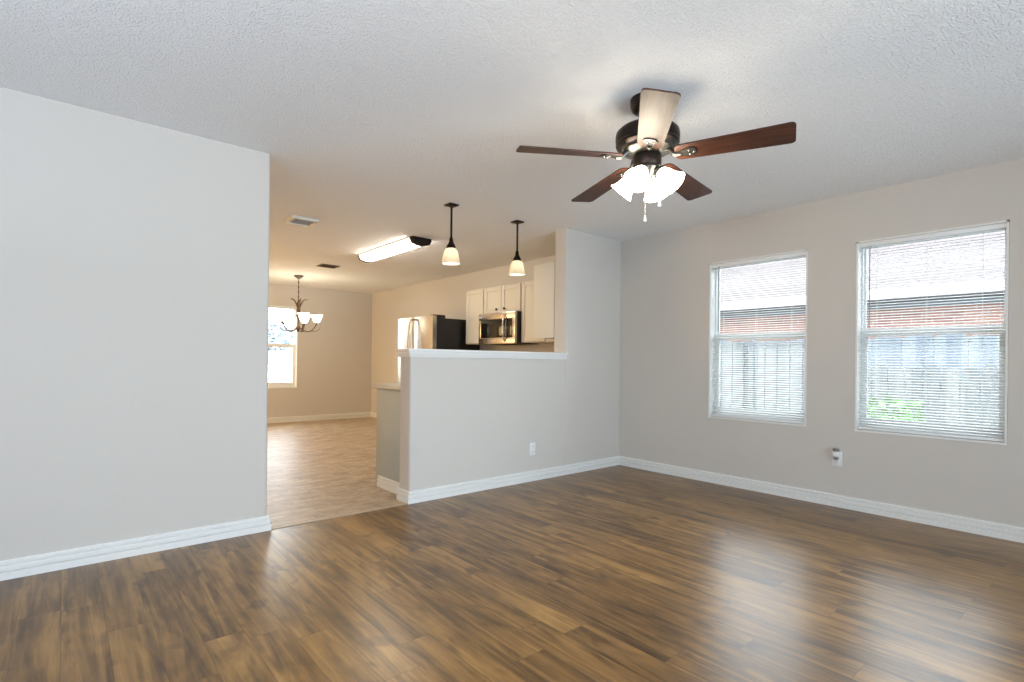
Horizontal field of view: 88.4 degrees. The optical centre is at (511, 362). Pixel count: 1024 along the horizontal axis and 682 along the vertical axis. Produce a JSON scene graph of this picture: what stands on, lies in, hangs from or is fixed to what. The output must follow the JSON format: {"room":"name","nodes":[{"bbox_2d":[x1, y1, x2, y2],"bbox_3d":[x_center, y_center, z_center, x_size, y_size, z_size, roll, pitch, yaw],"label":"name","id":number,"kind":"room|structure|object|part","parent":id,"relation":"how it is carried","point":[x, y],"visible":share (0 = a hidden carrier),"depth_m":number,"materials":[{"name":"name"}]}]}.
{"room":"empty living room","nodes":[
{"label":"empty living room","id":0,"kind":"room"},
{"bbox_2d":[0,87,620,560],"bbox_3d":[-1.477,-0.130,3.615,6.837,2.440,0.170,1,0,-40],"label":"wall","id":1,"kind":"structure","parent":0,"point":[134,255],"depth_m":3.05,"materials":[{"name":"beige paint"}]},
{"bbox_2d":[0,515,270,580],"bbox_3d":[-2.837,1.029,2.419,3.235,0.094,0.135,1,0,-40],"label":"baseboard","id":2,"kind":"structure","parent":1,"relation":"attached to","point":[70,558],"depth_m":2.92,"materials":[{"name":"white paint"}]},
{"bbox_2d":[395,348,567,358],"bbox_3d":[-0.192,-0.069,4.709,1.771,0.065,0.232,1,0,-40],"label":"ledge","id":3,"kind":"object","parent":1,"relation":"on","point":[408,352],"visible":0.98,"depth_m":4.47,"materials":[{"name":"white paint"}]},
{"bbox_2d":[396,456,618,503],"bbox_3d":[0.128,1.060,4.980,2.604,0.094,0.190,1,0,-40],"label":"baseboard","id":4,"kind":"structure","parent":1,"relation":"attached to","point":[409,497],"depth_m":4.65,"materials":[{"name":"white paint"}]},
{"bbox_2d":[530,442,534,455],"bbox_3d":[0.193,0.811,4.928,0.072,0.118,0.009,1,0,-40],"label":"wall outlet","id":5,"kind":"object","parent":1,"relation":"attached to","point":[532,445],"visible":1,"depth_m":4.92,"materials":[{"name":"white plastic"}]},
{"bbox_2d":[533,262,554,338],"bbox_3d":[0.516,-0.636,5.635,0.511,0.775,0.322,1,0,-40],"label":"upper cabinet","id":6,"kind":"object","parent":1,"relation":"attached to","point":[544,274],"visible":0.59,"depth_m":5.46,"materials":[{"name":"beige paint"}]},
{"bbox_2d":[268,283,371,417],"bbox_3d":[-4.938,-0.166,8.681,5.537,2.440,0.160,1,0,-40],"label":"wall","id":7,"kind":"structure","parent":0,"point":[334,360],"depth_m":9.86,"materials":[{"name":"beige paint"}]},
{"bbox_2d":[268,305,297,388],"bbox_3d":[-4.244,-0.272,9.269,0.860,1.456,0.164,1,0,-40],"label":"window","id":8,"kind":"structure","parent":7,"relation":"in","point":[294,346],"depth_m":9.49,"materials":[{"name":"white paint"}]},
{"bbox_3d":[-4.264,0.035,9.288,0.820,0.732,0.026,1,0,-40],"label":"sash","id":9,"kind":"part","parent":8,"relation":"part of","materials":[{"name":"white glass"}]},
{"bbox_3d":[-4.274,-0.621,9.309,0.820,0.690,0.024,1,0,-40],"label":"sash","id":10,"kind":"part","parent":8,"relation":"part of","materials":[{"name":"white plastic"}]},
{"bbox_2d":[268,412,376,422],"bbox_3d":[-4.052,1.016,7.626,5.537,0.094,2.612,1,0,-40],"label":"baseboard","id":11,"kind":"structure","parent":7,"relation":"attached to","point":[363,414],"depth_m":9.75,"materials":[{"name":"white paint"}]},
{"bbox_2d":[0,0,1023,292],"bbox_3d":[-1.370,-1.409,3.505,7.157,0.120,12.652,1,0,-40],"label":"ceiling","id":12,"kind":"structure","parent":0,"point":[371,117],"depth_m":2.62,"materials":[{"name":"white paint"}]},
{"bbox_2d":[276,275,322,331],"bbox_3d":[-3.357,-0.922,8.284,0.703,0.895,0.684,1,0,-40],"label":"chandelier","id":13,"kind":"object","parent":12,"relation":"hanging from","point":[283,317],"visible":1,"depth_m":8.28,"materials":[{"name":"white glass"}]},
{"bbox_3d":[-3.526,-0.698,8.076,0.180,0.123,0.180,1,0,-40],"label":"lamp shade","id":14,"kind":"part","parent":13,"relation":"part of","materials":[{"name":"white glass"}]},
{"bbox_3d":[-3.464,-0.565,8.156,0.074,0.164,0.316,1,0,38],"label":"arm","id":15,"kind":"part","parent":13,"relation":"part of","materials":[{"name":"brown metal"}]},
{"bbox_3d":[-3.372,-0.732,8.304,0.072,0.515,0.071,1,0,-40],"label":"stem","id":16,"kind":"part","parent":13,"relation":"part of","materials":[{"name":"brown metal"}]},
{"bbox_3d":[-3.203,-0.695,8.088,0.180,0.123,0.180,1,0,-40],"label":"lamp shade","id":17,"kind":"part","parent":13,"relation":"part of","materials":[{"name":"white glass"}]},
{"bbox_3d":[-3.114,-0.694,8.398,0.180,0.123,0.180,1,0,-40],"label":"lamp shade","id":18,"kind":"part","parent":13,"relation":"part of","materials":[{"name":"white glass"}]},
{"bbox_2d":[285,215,318,226],"bbox_3d":[-2.000,-1.342,5.010,0.235,0.026,0.255,1,0,-40],"label":"ceiling vent","id":19,"kind":"object","parent":12,"relation":"in","point":[295,220],"visible":1,"depth_m":4.98,"materials":[{"name":"white metal"}]},
{"bbox_2d":[316,264,339,268],"bbox_3d":[-2.591,-1.355,7.416,0.260,0.013,0.215,1,0,-40],"label":"ceiling vent","id":20,"kind":"object","parent":12,"relation":"in","point":[319,265],"visible":1,"depth_m":7.41,"materials":[{"name":"brown metal"}]},
{"bbox_2d":[358,236,431,262],"bbox_3d":[-1.407,-1.306,6.179,0.248,0.086,1.350,1,0,-40],"label":"fluorescent light","id":21,"kind":"object","parent":12,"relation":"attached to","point":[411,242],"visible":1,"depth_m":6.00,"materials":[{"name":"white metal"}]},
{"bbox_2d":[442,202,459,264],"bbox_3d":[-0.515,-1.087,4.466,0.154,0.504,0.154,1,0,-40],"label":"pendant lamp","id":22,"kind":"object","parent":12,"relation":"hanging from","point":[450,256],"visible":1,"depth_m":4.43,"materials":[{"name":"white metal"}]},
{"bbox_3d":[-0.517,-0.912,4.466,0.146,0.110,0.146,1,0,-40],"label":"lamp shade","id":23,"kind":"part","parent":22,"relation":"part of","materials":[{"name":"beige glass"}]},
{"bbox_3d":[-0.514,-1.185,4.466,0.026,0.280,0.025,1,0,-40],"label":"rod","id":24,"kind":"part","parent":22,"relation":"part of","materials":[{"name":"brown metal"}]},
{"bbox_2d":[509,220,524,275],"bbox_3d":[0.049,-1.081,4.987,0.154,0.504,0.154,1,0,-40],"label":"pendant lamp","id":25,"kind":"object","parent":12,"relation":"hanging from","point":[516,268],"visible":1,"depth_m":4.95,"materials":[{"name":"white glass"}]},
{"bbox_3d":[0.047,-0.906,4.987,0.146,0.110,0.146,1,0,-40],"label":"lamp shade","id":26,"kind":"part","parent":25,"relation":"part of","materials":[{"name":"beige glass"}]},
{"bbox_3d":[0.050,-1.179,4.987,0.026,0.280,0.025,1,0,-40],"label":"rod","id":27,"kind":"part","parent":25,"relation":"part of","materials":[{"name":"brown metal"}]},
{"bbox_2d":[516,88,795,221],"bbox_3d":[0.706,-1.017,2.683,1.254,0.620,1.283,1,0,-40],"label":"ceiling fan","id":28,"kind":"object","parent":12,"relation":"hanging from","point":[645,140],"visible":1,"depth_m":2.56,"materials":[{"name":"brown wood"}]},
{"bbox_3d":[0.286,-1.037,2.599,0.524,0.007,0.152,1,12,-8],"label":"blade","id":29,"kind":"part","parent":28,"relation":"part of","materials":[{"name":"brown wood"}]},
{"bbox_3d":[0.528,-1.012,3.025,0.152,0.007,0.524,-6,-1,-23],"label":"blade","id":30,"kind":"part","parent":28,"relation":"part of","materials":[{"name":"brown wood"}]},
{"bbox_3d":[0.578,-0.900,2.721,0.127,0.135,0.134,1,0,-40],"label":"lamp shade","id":31,"kind":"part","parent":28,"relation":"part of","materials":[{"name":"white glass"}]},
{"bbox_3d":[0.616,-0.900,2.554,0.134,0.135,0.127,1,0,-40],"label":"lamp shade","id":32,"kind":"part","parent":28,"relation":"part of","materials":[{"name":"white glass"}]},
{"bbox_3d":[0.644,-0.953,2.601,0.058,0.057,0.055,1,0,-40],"label":"lamp arm","id":33,"kind":"part","parent":28,"relation":"part of","materials":[{"name":"metal"}]},
{"bbox_3d":[0.682,-1.062,2.656,0.256,0.034,0.256,1,0,-40],"label":"flywheel plate","id":34,"kind":"part","parent":28,"relation":"part of","materials":[{"name":"grey metal"}]},
{"bbox_3d":[0.745,-0.899,2.759,0.134,0.135,0.127,1,0,-40],"label":"lamp shade","id":35,"kind":"part","parent":28,"relation":"part of","materials":[{"name":"white glass"}]},
{"bbox_3d":[0.613,-1.034,2.262,0.152,0.007,0.524,13,2,10],"label":"blade","id":36,"kind":"part","parent":28,"relation":"part of","materials":[{"name":"brown wood"}]},
{"bbox_3d":[0.737,-0.952,2.619,0.055,0.057,0.058,1,0,-40],"label":"lamp arm","id":37,"kind":"part","parent":28,"relation":"part of","materials":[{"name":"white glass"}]},
{"bbox_3d":[0.783,-0.898,2.591,0.127,0.135,0.134,1,0,-40],"label":"lamp shade","id":38,"kind":"part","parent":28,"relation":"part of","materials":[{"name":"white glass"}]},
{"bbox_3d":[0.951,-1.008,2.951,0.152,0.007,0.524,-10,-10,41],"label":"blade","id":39,"kind":"part","parent":28,"relation":"part of","materials":[{"name":"brown wood"}]},
{"bbox_3d":[1.036,-1.029,2.469,0.524,0.007,0.152,1,-13,28],"label":"blade","id":40,"kind":"part","parent":28,"relation":"part of","materials":[{"name":"brown wood"}]},
{"bbox_2d":[0,417,1023,681],"bbox_3d":[-1.397,1.151,3.505,7.157,0.120,12.652,1,0,-40],"label":"floor","id":41,"kind":"structure","parent":0,"point":[618,573],"depth_m":2.52,"materials":[{"name":"brown wood"}]},
{"bbox_2d":[271,503,406,529],"bbox_3d":[-1.195,1.091,3.755,1.038,0.004,0.024,1,0,-40],"label":"threshold","id":42,"kind":"object","parent":41,"relation":"on","point":[404,503],"visible":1,"depth_m":3.72,"materials":[{"name":"brown wood"}]},
{"bbox_2d":[376,389,399,494],"bbox_3d":[-0.342,0.671,5.109,1.885,0.862,0.617,1,0,-40],"label":"base cabinet","id":43,"kind":"object","parent":41,"relation":"on","point":[388,401],"visible":0.13,"depth_m":4.53,"materials":[{"name":"grey paint"}]},
{"bbox_2d":[372,383,400,390],"bbox_3d":[-0.341,0.220,5.106,1.893,0.040,0.617,1,0,-40],"label":"countertop","id":44,"kind":"structure","parent":43,"relation":"on","point":[389,386],"depth_m":4.57,"materials":[{"name":"grey laminate"}]},
{"bbox_3d":[-1.023,1.048,4.465,0.020,0.094,0.510,1,0,-40],"label":"baseboard","id":45,"kind":"part","parent":43,"relation":"part of","materials":[{"name":"white paint"}]},
{"bbox_2d":[398,314,479,382],"bbox_3d":[-1.120,0.221,7.724,0.899,1.747,0.960,1,0,-40],"label":"refrigerator","id":46,"kind":"object","parent":41,"relation":"on","point":[433,331],"visible":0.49,"depth_m":7.37,"materials":[{"name":"silver metal"}]},
{"bbox_3d":[-1.526,-0.148,7.692,0.075,0.995,0.477,1,0,-40],"label":"door","id":47,"kind":"part","parent":46,"relation":"part of","materials":[{"name":"silver metal"}]},
{"bbox_3d":[-1.454,-0.182,7.489,0.099,0.877,0.045,1,0,-12],"label":"handle","id":48,"kind":"part","parent":46,"relation":"part of","materials":[{"name":"silver metal"}]},
{"bbox_3d":[-1.402,-0.181,7.428,0.045,0.877,0.099,1,0,21],"label":"handle","id":49,"kind":"part","parent":46,"relation":"part of","materials":[{"name":"silver metal"}]},
{"bbox_3d":[-1.213,-0.144,7.324,0.075,0.995,0.477,1,0,-40],"label":"door","id":50,"kind":"part","parent":46,"relation":"part of","materials":[{"name":"silver metal"}]},
{"bbox_2d":[371,158,1023,527],"bbox_3d":[1.280,-0.100,5.773,0.160,2.440,12.652,1,0,-40],"label":"wall","id":51,"kind":"structure","parent":0,"point":[665,278],"depth_m":4.29,"materials":[{"name":"beige paint"}]},
{"bbox_2d":[466,288,484,344],"bbox_3d":[-0.395,-0.627,7.365,0.330,0.753,0.407,1,0,-40],"label":"upper cabinet","id":52,"kind":"object","parent":51,"relation":"attached to","point":[474,299],"visible":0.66,"depth_m":7.29,"materials":[{"name":"beige paint"}]},
{"bbox_2d":[484,282,522,313],"bbox_3d":[-0.025,-0.819,6.905,0.366,0.360,0.750,1,0,-40],"label":"upper cabinet","id":53,"kind":"object","parent":51,"relation":"attached to","point":[503,298],"visible":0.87,"depth_m":6.78,"materials":[{"name":"beige paint"}]},
{"bbox_3d":[-0.250,-0.820,6.958,0.019,0.340,0.366,1,0,-40],"label":"door","id":54,"kind":"part","parent":53,"relation":"part of","materials":[{"name":"beige paint"}]},
{"bbox_2d":[479,311,538,344],"bbox_3d":[-0.069,-0.434,6.871,0.468,0.406,0.747,1,0,-40],"label":"microwave","id":55,"kind":"object","parent":53,"relation":"attached to","point":[500,328],"visible":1,"depth_m":6.69,"materials":[{"name":"silver metal"}]},
{"bbox_3d":[-0.250,-0.433,6.813,0.010,0.232,0.490,1,0,-40],"label":"door glass","id":56,"kind":"part","parent":55,"relation":"part of","materials":[{"name":"black glass"}]},
{"bbox_3d":[-0.191,-0.437,6.767,0.036,0.402,0.747,1,0,-40],"label":"door","id":57,"kind":"part","parent":55,"relation":"part of","materials":[{"name":"silver metal"}]},
{"bbox_3d":[-0.103,-0.436,6.601,0.064,0.355,0.022,1,0,-40],"label":"handle","id":58,"kind":"part","parent":55,"relation":"part of","materials":[{"name":"metal"}]},
{"bbox_3d":[-0.029,-0.430,6.572,0.032,0.232,0.116,1,0,-40],"label":"control panel","id":59,"kind":"part","parent":55,"relation":"part of","materials":[{"name":"black glass"}]},
{"bbox_3d":[-0.009,-0.817,6.675,0.019,0.340,0.366,1,0,-40],"label":"door","id":60,"kind":"part","parent":53,"relation":"part of","materials":[{"name":"beige paint"}]},
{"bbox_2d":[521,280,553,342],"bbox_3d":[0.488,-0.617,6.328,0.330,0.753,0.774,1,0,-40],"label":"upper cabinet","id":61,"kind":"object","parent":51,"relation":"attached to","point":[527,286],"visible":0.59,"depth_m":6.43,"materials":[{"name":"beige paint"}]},
{"bbox_2d":[708,249,807,426],"bbox_3d":[2.199,-0.203,4.693,0.164,1.456,0.860,1,0,-40],"label":"window","id":62,"kind":"structure","parent":51,"relation":"in","point":[713,336],"depth_m":4.88,"materials":[{"name":"white paint"}]},
{"bbox_3d":[2.242,-0.552,4.727,0.024,0.690,0.820,1,0,-40],"label":"sash","id":63,"kind":"part","parent":62,"relation":"part of","materials":[{"name":"white plastic"}]},
{"bbox_2d":[711,251,805,423],"bbox_3d":[2.159,-0.207,4.659,0.049,1.425,0.834,1,0,-40],"label":"window blind","id":64,"kind":"object","parent":62,"relation":"attached to","point":[798,254],"visible":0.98,"depth_m":4.63,"materials":[{"name":"white plastic"}]},
{"bbox_3d":[1.969,-0.201,4.891,0.029,1.375,0.001,1,0,-40],"label":"ladder cord","id":65,"kind":"part","parent":64,"relation":"part of","materials":[{"name":"white fabric"}]},
{"bbox_3d":[2.163,-0.199,4.663,0.029,1.375,0.001,1,0,-40],"label":"ladder cord","id":66,"kind":"part","parent":64,"relation":"part of","materials":[{"name":"white fabric"}]},
{"bbox_3d":[2.156,0.497,4.663,0.026,0.018,0.828,1,0,-40],"label":"rail","id":67,"kind":"part","parent":64,"relation":"part of","materials":[{"name":"white plastic"}]},
{"bbox_3d":[2.358,-0.197,4.435,0.028,1.374,0.001,1,0,-40],"label":"ladder cord","id":68,"kind":"part","parent":64,"relation":"part of","materials":[{"name":"white fabric"}]},
{"bbox_3d":[2.214,0.103,4.709,0.026,0.732,0.820,1,0,-40],"label":"sash","id":69,"kind":"part","parent":62,"relation":"part of","materials":[{"name":"white plastic"}]},
{"bbox_2d":[619,456,1023,542],"bbox_3d":[3.178,1.093,3.391,0.020,0.094,6.226,1,0,-40],"label":"baseboard","id":70,"kind":"structure","parent":51,"relation":"attached to","point":[981,527],"depth_m":4.07,"materials":[{"name":"white paint"}]},
{"bbox_2d":[832,451,841,466],"bbox_3d":[2.554,0.758,4.136,0.009,0.118,0.072,1,0,-40],"label":"wall outlet","id":71,"kind":"object","parent":51,"relation":"attached to","point":[838,462],"visible":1,"depth_m":4.13,"materials":[{"name":"white plastic"}]},
{"bbox_2d":[832,448,839,459],"bbox_3d":[2.537,0.718,4.121,0.046,0.092,0.045,1,0,-40],"label":"air freshener","id":72,"kind":"object","parent":71,"relation":"attached to","point":[835,453],"visible":1,"depth_m":4.11,"materials":[{"name":"white plastic"}]},
{"bbox_2d":[854,220,1009,444],"bbox_3d":[2.982,-0.195,3.773,0.164,1.456,0.860,1,0,-40],"label":"window","id":73,"kind":"structure","parent":51,"relation":"in","point":[858,250],"depth_m":3.80,"materials":[{"name":"white paint"}]},
{"bbox_2d":[858,223,1006,441],"bbox_3d":[2.942,-0.198,3.739,0.049,1.425,0.834,1,0,-40],"label":"window blind","id":74,"kind":"object","parent":73,"relation":"attached to","point":[1001,225],"visible":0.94,"depth_m":3.70,"materials":[{"name":"white plastic"}]},
{"bbox_3d":[2.752,-0.193,3.972,0.028,1.374,0.001,1,0,-40],"label":"ladder cord","id":75,"kind":"part","parent":74,"relation":"part of","materials":[{"name":"white fabric"}]},
{"bbox_3d":[2.946,-0.191,3.744,0.028,1.374,0.001,1,0,-40],"label":"ladder cord","id":76,"kind":"part","parent":74,"relation":"part of","materials":[{"name":"white fabric"}]},
{"bbox_3d":[2.939,0.505,3.744,0.026,0.018,0.828,1,0,-40],"label":"rail","id":77,"kind":"part","parent":74,"relation":"part of","materials":[{"name":"white plastic"}]},
{"bbox_3d":[3.141,-0.189,3.515,0.029,1.375,0.001,1,0,-40],"label":"ladder cord","id":78,"kind":"part","parent":74,"relation":"part of","materials":[{"name":"white fabric"}]},
{"bbox_3d":[2.997,0.112,3.790,0.026,0.732,0.820,1,0,-40],"label":"sash","id":79,"kind":"part","parent":73,"relation":"part of","materials":[{"name":"white plastic"}]},
{"bbox_3d":[3.025,-0.544,3.807,0.024,0.690,0.820,1,0,-40],"label":"sash","id":80,"kind":"part","parent":73,"relation":"part of","materials":[{"name":"white plastic"}]},
{"label":"outside","id":81,"kind":"structure","parent":0,"visible":0},
{"bbox_3d":[1.534,1.522,16.250,13.840,0.100,36.732,1,0,-40],"label":"ground","id":82,"kind":"structure","parent":81,"visible":0},
{"bbox_2d":[720,342,747,407],"bbox_3d":[2.048,0.597,7.936,0.146,1.761,3.070,1,0,-40],"label":"wooden fence","id":83,"kind":"object","parent":82,"relation":"on","point":[727,344],"visible":0.02,"depth_m":6.84,"materials":[{"name":"grey wood"}]},
{"bbox_3d":[3.035,0.633,6.820,0.090,1.710,0.090,1,0,-40],"label":"post","id":84,"kind":"part","parent":83,"relation":"part of","materials":[{"name":"grey wood"}]},
{"bbox_2d":[748,340,755,408],"bbox_3d":[3.040,0.603,6.690,0.070,1.770,0.065,1,0,-40],"label":"fence post","id":85,"kind":"object","parent":82,"relation":"on","point":[750,349],"visible":0.36,"depth_m":6.67,"materials":[{"name":"grey wood"}]},
{"bbox_2d":[756,341,804,412],"bbox_3d":[3.354,0.613,6.402,0.146,1.757,0.760,1,0,-40],"label":"wooden fence","id":86,"kind":"object","parent":82,"relation":"on","point":[770,342],"visible":0.12,"depth_m":6.40,"materials":[{"name":"grey wood"}]},
{"bbox_3d":[3.158,0.634,6.676,0.090,1.710,0.090,1,0,-40],"label":"post","id":87,"kind":"part","parent":86,"relation":"part of","materials":[{"name":"grey wood"}]},
{"bbox_2d":[720,334,999,425],"bbox_3d":[4.437,0.593,6.674,0.146,1.821,10.090,1,0,-40],"label":"wooden fence","id":88,"kind":"object","parent":82,"relation":"on","point":[890,338],"visible":0.06,"depth_m":6.07,"materials":[{"name":"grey wood"}]},
{"bbox_2d":[720,231,1004,366],"bbox_3d":[6.229,-0.528,10.555,7.010,4.100,16.800,1,0,-40],"label":"neighbor house","id":89,"kind":"structure","parent":82,"relation":"on","point":[738,304],"depth_m":7.41,"materials":[{"name":"red brick"}]},
{"bbox_2d":[867,392,925,421],"bbox_3d":[3.505,0.885,4.881,0.656,1.221,0.770,1,0,-40],"label":"shrub","id":90,"kind":"object","parent":82,"relation":"on","point":[885,392],"visible":0.07,"depth_m":4.82,"materials":[{"name":"green plant"}]},
{"bbox_2d":[867,365,998,426],"bbox_3d":[5.246,0.772,4.180,0.146,1.479,4.840,1,0,-40],"label":"wooden fence","id":91,"kind":"object","parent":82,"relation":"on","point":[868,365],"visible":0.12,"depth_m":5.21,"materials":[{"name":"grey wood"}]},
{"bbox_3d":[5.224,0.254,4.156,0.036,0.085,4.750,1,0,-40],"label":"rail","id":92,"kind":"part","parent":91,"relation":"part of","materials":[{"name":"grey wood"}]},
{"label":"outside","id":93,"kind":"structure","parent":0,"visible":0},
{"bbox_3d":[-14.081,1.357,14.044,12.797,0.100,19.840,1,0,-40],"label":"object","id":94,"kind":"structure","parent":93,"visible":0},
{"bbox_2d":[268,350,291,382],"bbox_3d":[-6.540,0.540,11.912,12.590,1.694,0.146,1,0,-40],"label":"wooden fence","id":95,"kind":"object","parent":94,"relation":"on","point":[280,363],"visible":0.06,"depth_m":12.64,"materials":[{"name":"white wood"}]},
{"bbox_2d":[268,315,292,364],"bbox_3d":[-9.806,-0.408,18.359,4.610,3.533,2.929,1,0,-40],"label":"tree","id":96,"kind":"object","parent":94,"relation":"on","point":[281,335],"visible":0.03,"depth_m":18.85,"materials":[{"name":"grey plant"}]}
]}

